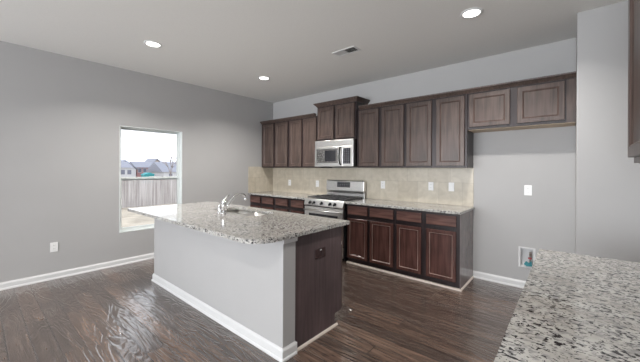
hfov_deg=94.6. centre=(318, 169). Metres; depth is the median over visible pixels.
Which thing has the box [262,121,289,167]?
upper cabinet
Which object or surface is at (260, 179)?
backsplash
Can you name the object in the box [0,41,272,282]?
wall
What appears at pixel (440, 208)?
countertop
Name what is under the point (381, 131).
upper cabinet
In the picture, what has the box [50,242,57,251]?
outlet
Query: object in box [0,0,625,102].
ceiling
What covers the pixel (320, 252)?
outlet
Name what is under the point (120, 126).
trim
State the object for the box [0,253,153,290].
baseboard
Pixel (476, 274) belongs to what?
baseboard
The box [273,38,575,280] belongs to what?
wall
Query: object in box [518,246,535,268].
water supply box
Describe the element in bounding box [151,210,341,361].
kitchen island
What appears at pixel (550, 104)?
upper cabinet
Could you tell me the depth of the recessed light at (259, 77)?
4.65 m
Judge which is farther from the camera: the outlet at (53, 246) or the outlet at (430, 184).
the outlet at (430, 184)
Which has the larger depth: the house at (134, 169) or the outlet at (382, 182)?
the house at (134, 169)
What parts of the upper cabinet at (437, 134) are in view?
door, door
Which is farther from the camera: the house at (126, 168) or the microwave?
the house at (126, 168)
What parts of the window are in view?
sash, sash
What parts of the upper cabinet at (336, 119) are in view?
door, crown moulding, door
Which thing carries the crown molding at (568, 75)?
attached to the upper cabinet at (381, 131)
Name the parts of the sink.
bowl, bowl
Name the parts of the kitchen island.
baseboard, cap moulding, shoe moulding, panel, door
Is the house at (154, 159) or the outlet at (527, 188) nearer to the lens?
the outlet at (527, 188)
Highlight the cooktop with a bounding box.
[311,197,359,200]
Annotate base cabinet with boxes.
[250,194,274,209]
[275,197,304,213]
[346,204,395,274]
[395,208,473,291]
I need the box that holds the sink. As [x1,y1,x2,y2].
[226,210,264,215]
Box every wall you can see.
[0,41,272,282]
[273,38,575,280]
[575,0,639,262]
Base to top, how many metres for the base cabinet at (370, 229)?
0.882 m
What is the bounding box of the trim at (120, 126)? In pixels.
[119,126,181,232]
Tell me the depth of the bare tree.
47.52 m
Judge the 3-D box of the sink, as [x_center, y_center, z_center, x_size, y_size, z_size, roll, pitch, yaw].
[-0.850,0.597,3.322,0.774,0.190,0.357,0,0,40]
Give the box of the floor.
[0,259,522,361]
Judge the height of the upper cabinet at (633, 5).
0.984 m
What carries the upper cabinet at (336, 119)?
attached to the wall at (505, 219)
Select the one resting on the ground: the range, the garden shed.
the garden shed
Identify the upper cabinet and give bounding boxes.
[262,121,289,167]
[289,116,320,167]
[313,96,369,140]
[357,103,405,167]
[405,94,472,167]
[467,78,575,132]
[628,0,639,163]
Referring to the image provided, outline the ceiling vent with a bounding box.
[333,46,360,56]
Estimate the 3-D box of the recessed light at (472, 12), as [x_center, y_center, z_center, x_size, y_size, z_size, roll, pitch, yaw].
[1.395,-1.426,2.699,0.190,0.008,0.190,0,0,40]
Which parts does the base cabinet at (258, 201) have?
drawer, drawer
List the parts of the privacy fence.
plank panel, plank panel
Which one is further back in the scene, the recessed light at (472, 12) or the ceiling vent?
the ceiling vent
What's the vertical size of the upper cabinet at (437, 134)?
0.912 m
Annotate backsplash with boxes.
[248,167,272,192]
[273,168,473,206]
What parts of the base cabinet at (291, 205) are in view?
drawer, door, drawer, door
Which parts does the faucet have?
spout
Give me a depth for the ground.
14.43 m
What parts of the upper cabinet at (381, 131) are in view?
door, door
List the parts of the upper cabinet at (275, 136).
door, door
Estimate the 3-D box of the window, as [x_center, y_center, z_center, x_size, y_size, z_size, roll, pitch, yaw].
[-2.639,0.141,4.626,0.062,1.541,0.895,0,0,40]
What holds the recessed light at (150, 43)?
in the ceiling
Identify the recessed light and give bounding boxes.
[144,40,161,47]
[258,76,269,79]
[460,7,482,18]
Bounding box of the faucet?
[221,193,246,213]
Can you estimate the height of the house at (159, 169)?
6.300 m
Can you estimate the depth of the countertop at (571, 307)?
0.98 m
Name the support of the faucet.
on the island countertop at (274, 226)
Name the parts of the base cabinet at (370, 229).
door, drawer, shoe moulding, door, drawer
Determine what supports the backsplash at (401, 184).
attached to the wall at (505, 219)
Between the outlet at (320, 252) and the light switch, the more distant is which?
the light switch
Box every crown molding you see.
[260,113,315,124]
[358,71,575,109]
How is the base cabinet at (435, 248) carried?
on the floor
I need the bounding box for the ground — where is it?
[122,180,174,227]
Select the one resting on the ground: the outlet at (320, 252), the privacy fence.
the privacy fence
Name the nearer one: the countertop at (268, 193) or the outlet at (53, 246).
the outlet at (53, 246)
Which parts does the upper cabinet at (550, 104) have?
door, door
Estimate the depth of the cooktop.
4.68 m
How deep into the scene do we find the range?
4.74 m
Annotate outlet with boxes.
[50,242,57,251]
[315,247,324,258]
[381,181,384,188]
[428,182,433,190]
[524,185,531,195]
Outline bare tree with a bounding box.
[161,156,175,175]
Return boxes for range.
[304,180,365,261]
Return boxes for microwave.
[315,139,356,167]
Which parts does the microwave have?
door, vent panel, door handle, control panel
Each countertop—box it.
[128,201,349,243]
[248,191,315,199]
[345,199,474,214]
[494,249,639,361]
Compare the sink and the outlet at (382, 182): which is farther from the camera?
the outlet at (382, 182)
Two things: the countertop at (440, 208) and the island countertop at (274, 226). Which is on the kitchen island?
the island countertop at (274, 226)
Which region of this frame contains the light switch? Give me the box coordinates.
[449,182,453,190]
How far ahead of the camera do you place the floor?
2.64 m
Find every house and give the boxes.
[121,160,137,176]
[121,161,133,180]
[129,161,152,176]
[144,158,160,161]
[146,162,175,179]
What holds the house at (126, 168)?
on the ground
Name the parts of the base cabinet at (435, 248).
door, drawer, shoe moulding, drawer, door, panel, shoe moulding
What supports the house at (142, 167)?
on the ground
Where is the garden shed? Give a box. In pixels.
[140,172,154,178]
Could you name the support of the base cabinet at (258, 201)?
on the floor
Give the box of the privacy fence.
[122,179,176,207]
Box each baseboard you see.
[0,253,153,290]
[473,270,525,287]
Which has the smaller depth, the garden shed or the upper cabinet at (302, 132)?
the upper cabinet at (302, 132)
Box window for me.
[120,127,179,230]
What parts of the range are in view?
oven handle, oven door, control panel, display panel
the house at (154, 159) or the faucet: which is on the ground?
the house at (154, 159)
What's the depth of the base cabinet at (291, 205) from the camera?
5.20 m
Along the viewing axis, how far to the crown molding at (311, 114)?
5.57 m
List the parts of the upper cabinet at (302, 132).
door, door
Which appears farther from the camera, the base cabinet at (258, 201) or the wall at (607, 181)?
the base cabinet at (258, 201)

